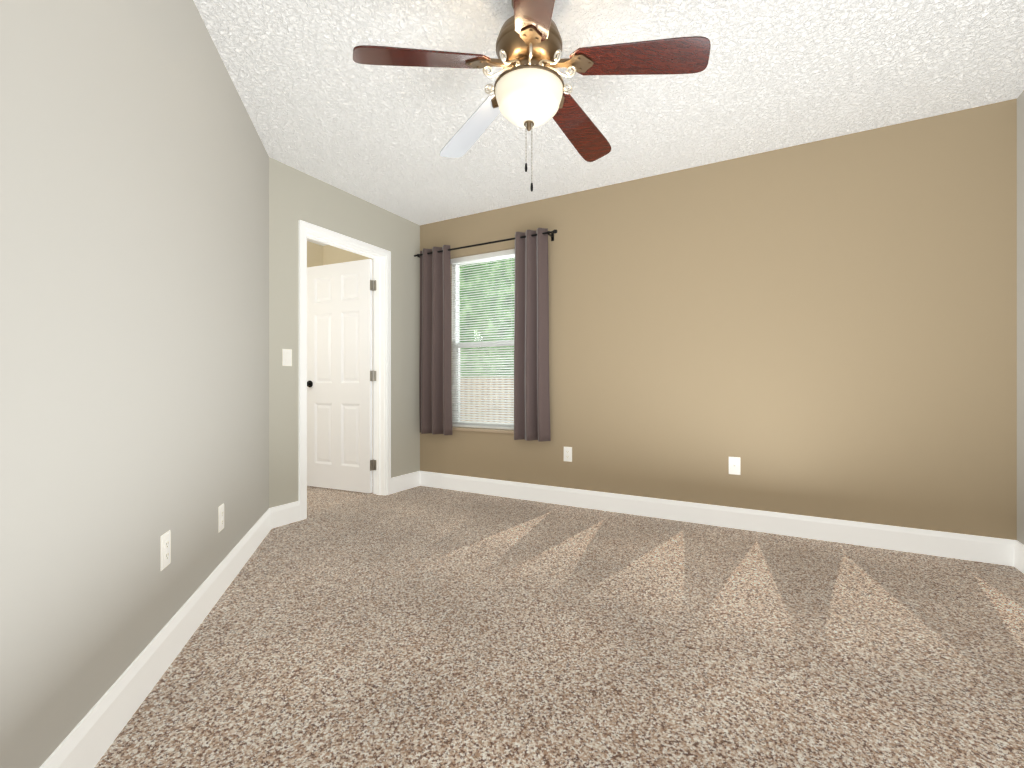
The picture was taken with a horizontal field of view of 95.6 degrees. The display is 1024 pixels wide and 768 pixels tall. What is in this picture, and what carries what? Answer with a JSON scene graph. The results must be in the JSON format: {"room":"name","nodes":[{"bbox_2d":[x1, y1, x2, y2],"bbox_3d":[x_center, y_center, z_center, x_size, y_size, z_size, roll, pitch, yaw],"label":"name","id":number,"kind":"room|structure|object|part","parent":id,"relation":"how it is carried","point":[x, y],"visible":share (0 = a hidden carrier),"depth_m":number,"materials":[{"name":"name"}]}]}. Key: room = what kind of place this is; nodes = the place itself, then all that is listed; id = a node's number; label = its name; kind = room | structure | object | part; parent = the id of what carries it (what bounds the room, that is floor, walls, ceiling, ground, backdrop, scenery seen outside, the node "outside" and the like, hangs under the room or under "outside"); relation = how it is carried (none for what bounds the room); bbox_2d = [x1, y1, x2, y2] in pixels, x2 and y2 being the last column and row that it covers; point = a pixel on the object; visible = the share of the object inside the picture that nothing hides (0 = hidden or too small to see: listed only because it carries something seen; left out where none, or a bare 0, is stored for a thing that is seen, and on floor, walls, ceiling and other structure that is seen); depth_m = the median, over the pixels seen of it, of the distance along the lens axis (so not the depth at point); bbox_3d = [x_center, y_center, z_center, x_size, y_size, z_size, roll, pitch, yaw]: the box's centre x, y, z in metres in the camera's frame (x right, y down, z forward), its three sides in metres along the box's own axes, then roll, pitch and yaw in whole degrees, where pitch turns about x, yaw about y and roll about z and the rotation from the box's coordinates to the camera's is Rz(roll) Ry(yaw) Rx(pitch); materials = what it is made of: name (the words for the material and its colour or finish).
{"room":"empty bedroom","nodes":[
{"label":"empty bedroom","id":0,"kind":"room"},
{"bbox_2d":[0,0,268,767],"bbox_3d":[-1.165,-0.270,1.331,0.120,2.440,3.730,0,0,-16],"label":"wall","id":1,"kind":"structure","parent":0,"point":[134,291],"depth_m":1.27,"materials":[{"name":"grey paint"}]},
{"bbox_2d":[160,530,170,570],"bbox_3d":[-1.166,0.560,1.565,0.006,0.115,0.070,0,0,-16],"label":"electrical outlet","id":2,"kind":"object","parent":1,"relation":"attached to","point":[165,549],"visible":1,"depth_m":1.56,"materials":[{"name":"white plastic"}]},
{"bbox_2d":[218,503,223,532],"bbox_3d":[-1.324,0.610,2.117,0.006,0.115,0.070,0,0,-16],"label":"electrical outlet","id":3,"kind":"object","parent":1,"relation":"attached to","point":[220,517],"visible":1,"depth_m":2.10,"materials":[{"name":"white plastic"}]},
{"bbox_2d":[40,471,1023,767],"bbox_3d":[0.520,0.882,1.641,4.228,0.135,5.438,0,0,0],"label":"baseboard","id":4,"kind":"structure","parent":1,"relation":"attached to","point":[1001,551],"depth_m":2.60,"materials":[{"name":"white wood"}]},
{"bbox_2d":[307,241,372,266],"bbox_3d":[-2.082,-0.270,3.773,1.320,2.440,2.400,0,0,29],"label":"wall","id":5,"kind":"structure","parent":0,"point":[319,255],"depth_m":4.90,"materials":[{"name":"beige paint"}]},
{"bbox_2d":[269,157,419,507],"bbox_3d":[-1.282,-0.270,3.731,0.120,2.440,1.704,0,0,29],"label":"wall","id":6,"kind":"structure","parent":0,"point":[295,196],"depth_m":3.33,"materials":[{"name":"beige paint"}]},
{"bbox_2d":[282,349,291,365],"bbox_3d":[-1.530,-0.180,3.158,0.036,0.115,0.062,0,0,0],"label":"light switch","id":7,"kind":"object","parent":6,"relation":"attached to","point":[286,357],"visible":1,"depth_m":3.15,"materials":[{"name":"white plastic"}]},
{"bbox_2d":[307,259,375,492],"bbox_3d":[-1.530,-0.068,4.150,0.806,2.012,0.060,0,0,24],"label":"door","id":8,"kind":"structure","parent":6,"relation":"in","point":[339,369],"depth_m":4.11,"materials":[{"name":"white wood"}]},
{"bbox_2d":[307,381,312,386],"bbox_3d":[-1.850,0.000,4.278,0.118,0.064,0.172,0,0,0],"label":"door knob","id":9,"kind":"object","parent":8,"relation":"attached to","point":[309,383],"depth_m":4.25,"materials":[{"name":"black metal"}]},
{"bbox_3d":[-1.192,-0.075,4.000,0.054,1.644,0.041,0,0,0],"label":"door hinge","id":10,"kind":"part","parent":8,"relation":"part of","materials":[{"name":"silver metal"}]},
{"bbox_2d":[299,220,390,520],"bbox_3d":[-1.327,-0.096,3.651,0.156,2.092,0.884,0,0,29],"label":"door frame","id":11,"kind":"structure","parent":6,"relation":"attached to","point":[304,227],"depth_m":3.96,"materials":[{"name":"white wood"}]},
{"bbox_3d":[-1.387,-0.096,3.684,0.018,2.092,0.884,0,0,29],"label":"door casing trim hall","id":12,"kind":"part","parent":11,"relation":"part of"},
{"bbox_2d":[94,486,1023,767],"bbox_3d":[0.200,0.980,1.900,8.800,0.060,8.600,0,0,0],"label":"floor","id":13,"kind":"structure","parent":0,"point":[422,626],"depth_m":1.65,"materials":[{"name":"beige carpet"}]},
{"bbox_2d":[193,0,1023,245],"bbox_3d":[-0.649,-1.530,1.954,5.590,0.080,4.300,0,0,29],"label":"ceiling","id":14,"kind":"structure","parent":0,"point":[319,103],"depth_m":2.32,"materials":[{"name":"white paint"}]},
{"bbox_2d":[352,0,710,191],"bbox_3d":[0.065,-1.114,1.751,1.254,0.752,1.198,0,0,0],"label":"ceiling fan","id":15,"kind":"object","parent":14,"relation":"hanging from","point":[530,91],"visible":1,"depth_m":1.71,"materials":[{"name":"brown wood"}]},
{"bbox_3d":[0.065,-0.869,1.780,0.033,0.262,0.010,0,0,0],"label":"pull chain","id":16,"kind":"part","parent":15,"relation":"part of","materials":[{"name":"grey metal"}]},
{"bbox_3d":[0.066,-1.077,1.800,0.264,0.130,0.264,0,0,0],"label":"lamp shade","id":17,"kind":"part","parent":15,"relation":"part of","materials":[{"name":"beige glass"}]},
{"bbox_2d":[420,98,1016,539],"bbox_3d":[0.923,-0.270,3.460,4.200,2.440,0.160,0,0,29],"label":"wall","id":18,"kind":"structure","parent":0,"point":[824,328],"depth_m":2.90,"materials":[{"name":"beige paint"}]},
{"bbox_2d":[452,427,513,433],"bbox_3d":[-0.241,0.401,4.051,0.794,0.022,0.105,0,0,29],"label":"window sill","id":19,"kind":"structure","parent":18,"relation":"attached to","point":[484,430],"depth_m":3.99,"materials":[{"name":"beige wood"}]},
{"bbox_2d":[452,255,514,427],"bbox_3d":[-0.201,-0.375,4.124,0.770,1.530,0.060,0,0,29],"label":"window","id":20,"kind":"structure","parent":18,"relation":"in","point":[474,424],"depth_m":4.23,"materials":[{"name":"white plastic"}]},
{"bbox_2d":[451,249,514,429],"bbox_3d":[-0.239,-0.376,4.056,0.746,1.523,0.054,0,0,29],"label":"window blinds","id":21,"kind":"object","parent":20,"relation":"attached to","point":[490,256],"visible":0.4,"depth_m":4.07,"materials":[{"name":"white plastic"}]},
{"bbox_2d":[413,228,556,441],"bbox_3d":[-0.283,-0.389,3.967,1.460,1.678,0.122,0,0,29],"label":"curtains","id":22,"kind":"object","parent":18,"relation":"attached to","point":[531,371],"visible":0.98,"depth_m":3.76,"materials":[{"name":"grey fabric"}]},
{"bbox_3d":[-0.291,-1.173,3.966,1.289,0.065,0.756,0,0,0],"label":"rod","id":23,"kind":"part","parent":22,"relation":"part of","materials":[{"name":"black metal"}]},
{"bbox_2d":[564,447,571,461],"bbox_3d":[0.436,0.550,3.635,0.070,0.115,0.006,0,0,29],"label":"electrical outlet","id":24,"kind":"object","parent":18,"relation":"attached to","point":[567,454],"visible":1,"depth_m":3.63,"materials":[{"name":"white plastic"}]},
{"bbox_2d":[729,457,739,474],"bbox_3d":[1.470,0.540,3.064,0.062,0.115,0.036,0,0,0],"label":"electrical outlet","id":25,"kind":"object","parent":18,"relation":"attached to","point":[734,465],"visible":1,"depth_m":3.06,"materials":[{"name":"white plastic"}]},
{"bbox_2d":[1017,91,1023,543],"bbox_3d":[1.716,-0.270,0.642,0.120,2.440,4.200,0,0,29],"label":"wall","id":26,"kind":"structure","parent":0,"point":[1020,318],"depth_m":2.38,"materials":[{"name":"grey paint"}]},
{"label":"outside","id":27,"kind":"structure","parent":0,"visible":0},
{"bbox_2d":[459,257,514,422],"bbox_3d":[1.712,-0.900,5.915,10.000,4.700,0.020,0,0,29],"label":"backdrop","id":28,"kind":"structure","parent":27,"point":[487,274],"depth_m":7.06,"materials":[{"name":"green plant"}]}
]}

